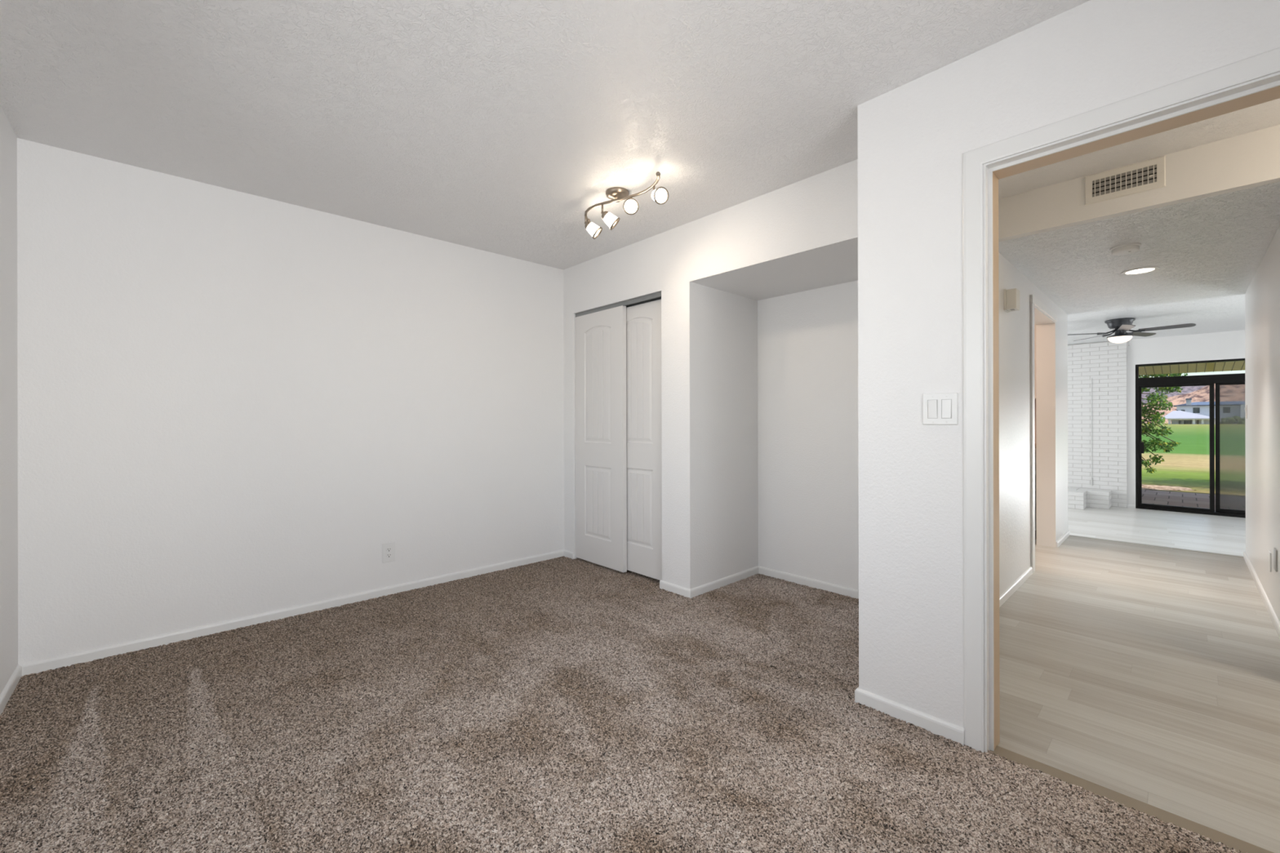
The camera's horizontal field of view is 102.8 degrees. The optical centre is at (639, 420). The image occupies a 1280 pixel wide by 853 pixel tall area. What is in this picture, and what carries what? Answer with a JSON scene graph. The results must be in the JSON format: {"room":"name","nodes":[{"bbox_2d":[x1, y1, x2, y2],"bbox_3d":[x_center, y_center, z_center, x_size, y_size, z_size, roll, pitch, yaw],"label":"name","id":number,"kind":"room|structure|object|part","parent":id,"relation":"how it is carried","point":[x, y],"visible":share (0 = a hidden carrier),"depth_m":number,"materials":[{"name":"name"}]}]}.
{"room":"empty bedroom","nodes":[
{"label":"empty bedroom","id":0,"kind":"room"},
{"bbox_2d":[0,104,17,694],"bbox_3d":[-1.123,-0.107,0.421,0.120,2.720,5.092,0,0,-43],"label":"wall","id":1,"kind":"structure","parent":0,"point":[8,139],"depth_m":2.17,"materials":[{"name":"white paint"}]},
{"bbox_2d":[0,665,22,715],"bbox_3d":[-1.109,1.142,0.506,0.012,0.081,4.960,0,0,-43],"label":"baseboard","id":2,"kind":"structure","parent":1,"relation":"attached to","point":[11,686],"depth_m":2.15,"materials":[{"name":"white paint"}]},
{"bbox_2d":[17,137,564,664],"bbox_3d":[-1.464,-0.107,3.679,4.089,2.720,0.120,0,0,-43],"label":"wall","id":3,"kind":"structure","parent":0,"point":[230,402],"depth_m":2.88,"materials":[{"name":"white paint"}]},
{"bbox_2d":[17,549,564,676],"bbox_3d":[-1.731,1.143,3.334,2.984,0.081,0.012,0,0,-43],"label":"baseboard","id":4,"kind":"structure","parent":3,"relation":"attached to","point":[86,655],"depth_m":2.89,"materials":[{"name":"white paint"}]},
{"bbox_2d":[382,542,395,563],"bbox_3d":[-1.670,0.877,3.394,0.080,0.128,0.009,0,0,-43],"label":"wall outlet","id":5,"kind":"object","parent":3,"relation":"attached to","point":[388,548],"visible":1,"depth_m":3.39,"materials":[{"name":"white plastic"}]},
{"bbox_2d":[386,552,391,558],"bbox_3d":[-1.668,0.896,3.393,0.033,0.033,0.003,0,0,-43],"label":"receptacle","id":6,"kind":"object","parent":5,"relation":"attached to","point":[388,555],"depth_m":3.39,"materials":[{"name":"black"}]},
{"bbox_2d":[386,546,391,551],"bbox_3d":[-1.668,0.857,3.393,0.033,0.033,0.003,0,0,-43],"label":"receptacle","id":7,"kind":"object","parent":5,"relation":"attached to","point":[388,548],"depth_m":3.39,"materials":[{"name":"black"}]},
{"bbox_2d":[0,536,1279,852],"bbox_3d":[1.567,1.246,2.777,7.262,0.200,6.500,0,0,-43],"label":"floor","id":8,"kind":"structure","parent":0,"point":[518,709],"depth_m":1.91,"materials":[{"name":"brown carpet"}]},
{"bbox_2d":[1035,448,1035,539],"bbox_3d":[3.045,0.716,5.871,0.600,0.885,2.420,0,0,-43],"label":"base cabinet","id":9,"kind":"object","parent":8,"relation":"on","point":[1035,448],"visible":0.02,"depth_m":4.96,"materials":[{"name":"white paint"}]},
{"bbox_2d":[989,745,1273,852],"bbox_3d":[1.499,1.159,1.522,0.072,0.007,0.767,0,0,-43],"label":"threshold strip","id":10,"kind":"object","parent":8,"relation":"on","point":[1230,842],"depth_m":1.54,"materials":[{"name":"brown wood"}]},
{"bbox_2d":[0,0,1279,269],"bbox_3d":[0.589,-1.381,1.548,4.162,0.180,6.042,0,0,-43],"label":"ceiling","id":11,"kind":"structure","parent":0,"point":[491,126],"depth_m":2.04,"materials":[{"name":"white paint"}]},
{"bbox_2d":[584,171,668,239],"bbox_3d":[-0.111,-1.188,2.850,0.153,0.203,0.733,0,0,-43],"label":"track light","id":12,"kind":"object","parent":11,"relation":"attached to","point":[660,195],"visible":1,"depth_m":2.83,"materials":[{"name":"silver metal"}]},
{"bbox_3d":[-0.277,-1.139,3.046,0.089,0.088,0.071,0,0,-12],"label":"lamp shade","id":13,"kind":"part","parent":12,"relation":"part of","materials":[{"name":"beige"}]},
{"bbox_3d":[-0.166,-1.140,2.909,0.088,0.088,0.071,0,0,2],"label":"lamp shade","id":14,"kind":"part","parent":12,"relation":"part of","materials":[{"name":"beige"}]},
{"bbox_3d":[-0.114,-1.233,2.848,0.116,0.015,0.722,0,0,-43],"label":"rail","id":15,"kind":"part","parent":12,"relation":"part of","materials":[{"name":"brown metal"}]},
{"bbox_3d":[-0.052,-1.153,2.752,0.071,0.083,0.084,0,0,-8],"label":"lamp shade","id":16,"kind":"part","parent":12,"relation":"part of","materials":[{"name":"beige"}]},
{"bbox_3d":[-0.047,-1.156,2.758,0.048,0.052,0.051,0,0,4],"label":"bulb","id":17,"kind":"part","parent":12,"relation":"part of","materials":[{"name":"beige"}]},
{"bbox_3d":[0.099,-1.154,2.625,0.071,0.083,0.083,0,0,-16],"label":"lamp shade","id":18,"kind":"part","parent":12,"relation":"part of","materials":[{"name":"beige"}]},
{"bbox_3d":[0.091,-1.157,2.627,0.049,0.052,0.053,0,0,-43],"label":"bulb","id":19,"kind":"part","parent":12,"relation":"part of","materials":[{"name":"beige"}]},
{"bbox_2d":[563,159,858,590],"bbox_3d":[0.601,-0.112,3.678,0.887,2.720,2.711,0,0,-43],"label":"wall","id":20,"kind":"structure","parent":0,"point":[760,451],"depth_m":3.48,"materials":[{"name":"white paint"}]},
{"bbox_2d":[564,550,573,559],"bbox_3d":[-0.600,1.141,4.301,0.012,0.081,0.130,0,0,-43],"label":"baseboard","id":21,"kind":"structure","parent":20,"relation":"attached to","point":[567,553],"depth_m":4.29,"materials":[{"name":"white paint"}]},
{"bbox_2d":[575,305,626,572],"bbox_3d":[-0.320,0.138,4.053,0.034,2.001,0.602,0,0,-43],"label":"closet door","id":22,"kind":"structure","parent":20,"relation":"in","point":[601,456],"depth_m":4.02,"materials":[{"name":"white paint"}]},
{"bbox_3d":[-0.335,-0.288,4.048,0.008,0.927,0.336,0,0,-43],"label":"panel","id":23,"kind":"part","parent":22,"relation":"part of","materials":[{"name":"white paint"}]},
{"bbox_3d":[-0.333,0.649,4.048,0.008,0.567,0.336,0,0,-43],"label":"panel","id":24,"kind":"part","parent":22,"relation":"part of","materials":[{"name":"white paint"}]},
{"bbox_2d":[575,291,661,317],"bbox_3d":[-0.160,-0.877,3.923,0.093,0.036,1.020,0,0,-43],"label":"door track","id":25,"kind":"object","parent":20,"relation":"attached to","point":[655,296],"visible":0.67,"depth_m":3.80,"materials":[{"name":"grey metal"}]},
{"bbox_2d":[626,299,662,580],"bbox_3d":[-0.007,0.137,3.784,0.034,1.982,0.602,0,0,-43],"label":"closet door","id":26,"kind":"structure","parent":25,"relation":"hanging from","point":[643,321],"depth_m":3.72,"materials":[{"name":"white paint"}]},
{"bbox_3d":[-0.022,-0.299,3.780,0.008,0.927,0.336,0,0,-43],"label":"panel","id":27,"kind":"part","parent":26,"relation":"part of","materials":[{"name":"white paint"}]},
{"bbox_3d":[-0.020,0.638,3.780,0.008,0.567,0.336,0,0,-43],"label":"panel","id":28,"kind":"part","parent":26,"relation":"part of","materials":[{"name":"white paint"}]},
{"bbox_2d":[659,565,858,598],"bbox_3d":[0.955,1.137,3.216,0.789,0.081,1.556,0,0,-43],"label":"baseboard","id":29,"kind":"structure","parent":20,"relation":"attached to","point":[722,582],"depth_m":3.50,"materials":[{"name":"white paint"}]},
{"bbox_2d":[998,252,1067,596],"bbox_3d":[2.640,-0.116,3.670,4.471,2.720,0.142,0,0,-43],"label":"wall","id":30,"kind":"structure","parent":0,"point":[1015,504],"depth_m":3.64,"materials":[{"name":"white paint"}]},
{"bbox_2d":[1003,288,1019,312],"bbox_3d":[2.417,-0.783,3.317,0.110,0.136,0.068,0,0,-43],"label":"door chime","id":31,"kind":"object","parent":30,"relation":"attached to","point":[1011,296],"visible":1,"depth_m":3.29,"materials":[{"name":"white plastic"}]},
{"bbox_3d":[2.398,-0.783,3.338,0.110,0.136,0.012,0,0,-43],"label":"plate","id":32,"kind":"part","parent":31,"relation":"part of","materials":[{"name":"white plastic"}]},
{"bbox_2d":[999,566,1032,607],"bbox_3d":[2.024,1.151,2.981,2.600,0.081,0.012,0,0,-43],"label":"baseboard","id":33,"kind":"structure","parent":30,"relation":"attached to","point":[1015,586],"depth_m":3.47,"materials":[{"name":"white paint"}]},
{"bbox_2d":[1030,294,1057,573],"bbox_3d":[3.342,0.100,4.319,1.147,2.116,0.158,0,0,-43],"label":"door frame","id":34,"kind":"structure","parent":30,"relation":"attached to","point":[1044,318],"depth_m":4.68,"materials":[{"name":"white paint"}]},
{"bbox_2d":[1056,529,1070,547],"bbox_3d":[4.066,1.146,4.904,0.730,0.081,0.012,0,0,-43],"label":"baseboard","id":35,"kind":"structure","parent":30,"relation":"attached to","point":[1066,535],"depth_m":4.87,"materials":[{"name":"white paint"}]},
{"bbox_2d":[857,0,1279,751],"bbox_3d":[2.190,-0.115,1.677,1.315,2.720,2.381,0,0,-43],"label":"wall","id":36,"kind":"structure","parent":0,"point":[913,136],"depth_m":1.88,"materials":[{"name":"white paint"}]},
{"bbox_2d":[854,687,964,746],"bbox_3d":[1.458,1.136,2.369,1.217,0.081,0.390,0,0,-43],"label":"baseboard","id":37,"kind":"structure","parent":36,"relation":"attached to","point":[935,726],"depth_m":1.94,"materials":[{"name":"white paint"}]},
{"bbox_2d":[922,392,957,424],"bbox_3d":[1.098,-0.043,1.871,0.011,0.115,0.115,0,0,-43],"label":"light switch","id":38,"kind":"object","parent":36,"relation":"attached to","point":[937,408],"visible":1,"depth_m":1.87,"materials":[{"name":"white plastic"}]},
{"bbox_3d":[1.081,-0.043,1.887,0.001,0.070,0.034,0,0,-43],"label":"rocker frame","id":39,"kind":"part","parent":38,"relation":"part of","materials":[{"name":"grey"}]},
{"bbox_3d":[1.113,-0.043,1.853,0.001,0.070,0.034,0,0,-43],"label":"rocker frame","id":40,"kind":"part","parent":38,"relation":"part of","materials":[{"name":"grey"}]},
{"bbox_2d":[962,47,1279,752],"bbox_3d":[1.506,0.106,1.531,0.136,2.120,0.907,0,0,-43],"label":"door frame","id":41,"kind":"structure","parent":36,"relation":"attached to","point":[1266,89],"depth_m":1.78,"materials":[{"name":"white paint"}]},
{"bbox_2d":[1067,341,1127,507],"bbox_3d":[7.049,0.056,9.398,0.052,2.755,2.774,0,0,-43],"label":"brick wall","id":42,"kind":"structure","parent":0,"point":[1105,364],"depth_m":8.63,"materials":[{"name":"white brick"}]},
{"bbox_2d":[1091,377,1093,485],"bbox_3d":[7.684,0.187,8.679,0.016,1.830,0.016,0,0,-43],"label":"power cord","id":43,"kind":"object","parent":42,"relation":"attached to","point":[1091,378],"visible":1,"depth_m":8.68,"materials":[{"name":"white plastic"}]},
{"bbox_2d":[998,182,1279,315],"bbox_3d":[3.588,-1.272,3.703,3.040,0.413,1.398,0,0,-43],"label":"ceiling","id":44,"kind":"structure","parent":0,"point":[1212,246],"depth_m":3.25,"materials":[{"name":"white paint"}]},
{"bbox_2d":[1110,242,1141,255],"bbox_3d":[2.966,-1.043,3.120,0.140,0.042,0.140,0,0,-43],"label":"smoke detector","id":45,"kind":"object","parent":44,"relation":"attached to","point":[1127,248],"visible":1,"depth_m":3.08,"materials":[{"name":"white plastic"}]},
{"bbox_3d":[2.966,-1.058,3.120,0.140,0.012,0.140,0,0,-43],"label":"plate","id":46,"kind":"part","parent":45,"relation":"part of","materials":[{"name":"white plastic"}]},
{"bbox_2d":[1120,266,1159,275],"bbox_3d":[3.549,-1.062,3.624,0.196,0.006,0.196,0,0,-43],"label":"recessed light","id":47,"kind":"object","parent":44,"relation":"in","point":[1144,269],"visible":1,"depth_m":3.61,"materials":[{"name":"white plastic"}]},
{"bbox_2d":[998,124,1279,241],"bbox_3d":[3.138,-1.271,1.920,0.060,0.413,3.092,0,0,-43],"label":"wall header","id":48,"kind":"structure","parent":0,"point":[1249,160],"depth_m":2.47,"materials":[{"name":"white paint"}]},
{"bbox_2d":[1084,155,1165,205],"bbox_3d":[2.456,-1.216,2.593,0.010,0.150,0.298,0,0,-43],"label":"air vent","id":49,"kind":"object","parent":48,"relation":"in","point":[1148,175],"visible":1,"depth_m":2.58,"materials":[{"name":"white metal"}]},
{"bbox_2d":[1069,534,1243,557],"bbox_3d":[4.698,1.165,4.742,0.052,0.028,1.398,0,0,-43],"label":"step","id":50,"kind":"structure","parent":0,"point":[1069,535],"depth_m":4.67,"materials":[{"name":"grey wood"}]},
{"bbox_2d":[1067,293,1244,345],"bbox_3d":[6.138,-1.404,6.879,5.027,0.160,7.800,0,0,-43],"label":"ceiling","id":51,"kind":"structure","parent":0,"point":[1224,313],"depth_m":6.64,"materials":[{"name":"white paint"}]},
{"bbox_2d":[1067,317,1195,346],"bbox_3d":[6.320,-1.154,6.672,1.294,0.341,1.281,0,0,-43],"label":"ceiling fan","id":52,"kind":"object","parent":51,"relation":"hanging from","point":[1120,326],"visible":0.98,"depth_m":6.63,"materials":[{"name":"grey metal"}]},
{"bbox_3d":[5.899,-1.159,6.847,0.497,0.032,0.122,0,0,18],"label":"blade","id":53,"kind":"part","parent":52,"relation":"part of","materials":[{"name":"grey wood"}]},
{"bbox_3d":[6.310,-1.160,7.148,0.122,0.032,0.497,0,0,0],"label":"blade","id":54,"kind":"part","parent":52,"relation":"part of","materials":[{"name":"grey"}]},
{"bbox_3d":[6.312,-1.059,6.715,0.242,0.079,0.242,0,0,-43],"label":"lamp shade","id":55,"kind":"part","parent":52,"relation":"part of","materials":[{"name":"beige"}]},
{"bbox_3d":[6.059,-1.159,6.363,0.122,0.032,0.497,0,0,36],"label":"blade","id":56,"kind":"part","parent":52,"relation":"part of","materials":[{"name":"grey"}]},
{"bbox_3d":[6.723,-1.161,6.850,0.497,0.032,0.122,0,0,-18],"label":"blade","id":57,"kind":"part","parent":52,"relation":"part of","materials":[{"name":"grey wood"}]},
{"bbox_3d":[6.568,-1.160,6.365,0.122,0.032,0.497,0,0,-36],"label":"blade","id":58,"kind":"part","parent":52,"relation":"part of","materials":[{"name":"grey wood"}]},
{"bbox_2d":[1067,506,1245,555],"bbox_3d":[6.108,1.440,6.844,4.927,0.292,7.600,0,0,-43],"label":"floor","id":59,"kind":"structure","parent":0,"point":[1224,535],"depth_m":6.83,"materials":[{"name":"wood"}]},
{"bbox_2d":[1067,489,1086,510],"bbox_3d":[7.133,1.296,8.430,0.344,0.274,0.328,0,0,-43],"label":"pier","id":60,"kind":"object","parent":59,"relation":"on","point":[1077,500],"visible":0.54,"depth_m":8.28,"materials":[{"name":"white brick"}]},
{"bbox_2d":[1067,487,1111,509],"bbox_3d":[7.504,1.296,8.589,0.400,0.274,0.604,0,0,-43],"label":"hearth","id":61,"kind":"object","parent":59,"relation":"on","point":[1095,498],"visible":0.59,"depth_m":8.36,"materials":[{"name":"white"}]},
{"bbox_2d":[1126,329,1244,507],"bbox_3d":[7.950,0.047,8.581,0.140,3.070,7.600,0,0,-43],"label":"wall","id":62,"kind":"structure","parent":0,"point":[1224,344],"depth_m":8.10,"materials":[{"name":"white paint"}]},
{"bbox_2d":[1127,504,1135,508],"bbox_3d":[8.050,1.421,8.367,0.012,0.081,0.095,0,0,-43],"label":"baseboard","id":63,"kind":"structure","parent":62,"relation":"attached to","point":[1128,505],"depth_m":8.36,"materials":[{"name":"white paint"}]},
{"bbox_2d":[1135,358,1245,518],"bbox_3d":[8.780,0.257,7.662,0.150,2.345,1.925,0,0,-43],"label":"door","id":64,"kind":"structure","parent":62,"relation":"in","point":[1224,379],"depth_m":7.78,"materials":[{"name":"black metal"}]},
{"bbox_3d":[8.135,0.441,8.276,0.050,0.260,0.054,0,0,-43],"label":"handle","id":65,"kind":"part","parent":64,"relation":"part of","materials":[{"name":"black metal"}]},
{"bbox_3d":[8.422,0.410,8.033,0.035,1.950,0.822,0,0,-43],"label":"sliding panel","id":66,"kind":"part","parent":64,"relation":"part of","materials":[{"name":"clear glass"}]},
{"bbox_3d":[9.087,0.409,7.392,0.035,1.950,1.002,0,0,-43],"label":"fixed panel","id":67,"kind":"part","parent":64,"relation":"part of","materials":[{"name":"clear glass"}]},
{"bbox_2d":[1244,224,1279,622],"bbox_3d":[4.021,-0.119,3.202,3.100,2.720,0.120,0,0,-43],"label":"wall","id":68,"kind":"structure","parent":0,"point":[1262,295],"depth_m":3.29,"materials":[{"name":"white paint"}]},
{"bbox_2d":[1244,404,1247,418],"bbox_3d":[4.994,-0.074,4.207,0.069,0.115,0.011,0,0,-43],"label":"light switch","id":69,"kind":"object","parent":68,"relation":"attached to","point":[1246,408],"visible":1,"depth_m":4.18,"materials":[{"name":"white plastic"}]},
{"bbox_3d":[4.995,-0.074,4.206,0.069,0.115,0.006,0,0,-43],"label":"plate","id":70,"kind":"part","parent":69,"relation":"part of","materials":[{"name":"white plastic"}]},
{"bbox_2d":[1243,551,1279,638],"bbox_3d":[3.983,1.146,3.255,3.112,0.081,0.012,0,0,-43],"label":"baseboard","id":71,"kind":"structure","parent":68,"relation":"attached to","point":[1267,603],"depth_m":3.26,"materials":[{"name":"white paint"}]},
{"bbox_2d":[1268,551,1271,572],"bbox_3d":[3.803,0.849,3.082,0.072,0.116,0.006,0,0,-43],"label":"blank plate","id":72,"kind":"object","parent":68,"relation":"attached to","point":[1269,552],"visible":1,"depth_m":3.06,"materials":[{"name":"white plastic"}]},
{"bbox_2d":[1273,547,1277,571],"bbox_3d":[3.599,0.787,2.890,0.090,0.120,0.007,0,0,-43],"label":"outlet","id":73,"kind":"object","parent":68,"relation":"attached to","point":[1275,551],"visible":1,"depth_m":2.87,"materials":[{"name":"white plastic"}]},
{"bbox_3d":[1.875,-0.114,5.356,3.273,2.720,3.409,0,0,-43],"label":"wall","id":74,"kind":"structure","parent":0,"visible":0},
{"bbox_2d":[1035,399,1035,443],"bbox_3d":[3.011,0.008,6.361,0.015,0.450,3.263,0,0,-43],"label":"wall","id":75,"kind":"structure","parent":74,"relation":"attached to","point":[1035,399],"depth_m":5.24,"materials":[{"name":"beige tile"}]},
{"bbox_2d":[1034,324,1035,399],"bbox_3d":[3.142,-0.617,5.966,0.355,0.800,2.420,0,0,-43],"label":"upper cabinet","id":76,"kind":"object","parent":75,"relation":"attached to","point":[1034,324],"visible":0.02,"depth_m":4.98,"materials":[{"name":"white paint"}]},
{"label":"outside","id":77,"kind":"structure","parent":0,"visible":0},
{"bbox_2d":[1141,385,1206,404],"bbox_3d":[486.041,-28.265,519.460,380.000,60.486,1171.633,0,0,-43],"label":"ridge","id":78,"kind":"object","parent":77,"point":[1186,389],"depth_m":482.47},
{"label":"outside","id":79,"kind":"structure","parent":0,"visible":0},
{"bbox_2d":[1142,422,1245,497],"bbox_3d":[114.842,1.405,108.081,284.600,0.599,320.000,0,0,-43],"label":"lawn","id":80,"kind":"structure","parent":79,"point":[1188,465],"depth_m":19.78,"materials":[{"name":"green plant"}]},
{"bbox_2d":[1142,484,1196,490],"bbox_3d":[10.377,1.502,12.735,1.876,0.072,4.843,0,0,-43],"label":"bed","id":81,"kind":"object","parent":80,"relation":"on","point":[1144,486],"visible":0.11,"depth_m":11.42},
{"bbox_2d":[1138,373,1187,474],"bbox_3d":[10.505,-0.664,12.646,2.825,4.347,3.436,0,0,-6],"label":"leafy tree","id":82,"kind":"object","parent":81,"relation":"on","point":[1154,418],"visible":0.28,"depth_m":11.40,"materials":[{"name":"green plant"}]},
{"bbox_2d":[1161,410,1215,424],"bbox_3d":[159.530,-0.543,148.432,11.800,4.752,11.000,0,0,-43],"label":"house","id":83,"kind":"structure","parent":80,"relation":"on","point":[1177,417],"depth_m":146.53,"materials":[{"name":"concrete"}]},
{"bbox_3d":[157.687,0.591,146.957,0.090,1.320,1.525,0,0,-43],"label":"pane","id":84,"kind":"part","parent":83,"relation":"part of","materials":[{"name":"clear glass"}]},
{"bbox_2d":[1173,398,1244,423],"bbox_3d":[171.833,-2.419,151.697,14.200,8.448,18.245,0,0,-43],"label":"house","id":85,"kind":"structure","parent":80,"relation":"on","point":[1227,409],"depth_m":148.77,"materials":[{"name":"white paint"}]},
{"bbox_3d":[164.993,-3.034,151.383,0.050,1.613,1.349,0,0,-43],"label":"pane","id":86,"kind":"part","parent":85,"relation":"part of","materials":[{"name":"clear glass"}]},
{"bbox_3d":[169.033,-3.044,147.090,0.050,1.672,1.349,0,0,-43],"label":"pane","id":87,"kind":"part","parent":85,"relation":"part of","materials":[{"name":"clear glass"}]},
{"bbox_2d":[1220,415,1244,424],"bbox_3d":[166.412,0.364,142.244,3.619,3.477,6.287,0,0,-43],"label":"shrub","id":88,"kind":"object","parent":80,"relation":"on","point":[1235,420],"visible":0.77,"depth_m":142.22,"materials":[{"name":"green plant"}]},
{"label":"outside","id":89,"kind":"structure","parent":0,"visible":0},
{"bbox_2d":[1141,383,1244,422],"bbox_3d":[236.830,-12.566,251.720,150.000,29.935,463.902,0,0,-43],"label":"hill","id":90,"kind":"structure","parent":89,"point":[1233,393],"depth_m":243.85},
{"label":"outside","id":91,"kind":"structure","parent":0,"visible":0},
{"bbox_2d":[1142,489,1245,511],"bbox_3d":[10.228,1.581,8.936,3.660,0.190,11.000,0,0,-43],"label":"floor","id":92,"kind":"structure","parent":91,"point":[1153,497],"depth_m":9.56,"materials":[{"name":"concrete"}]},
{"bbox_2d":[1138,360,1244,375],"bbox_3d":[10.192,0.026,8.905,3.550,2.920,11.000,0,0,-43],"label":"patio cover","id":93,"kind":"object","parent":92,"relation":"on","point":[1226,366],"visible":0.14,"depth_m":10.04,"materials":[{"name":"yellow"}]}
]}

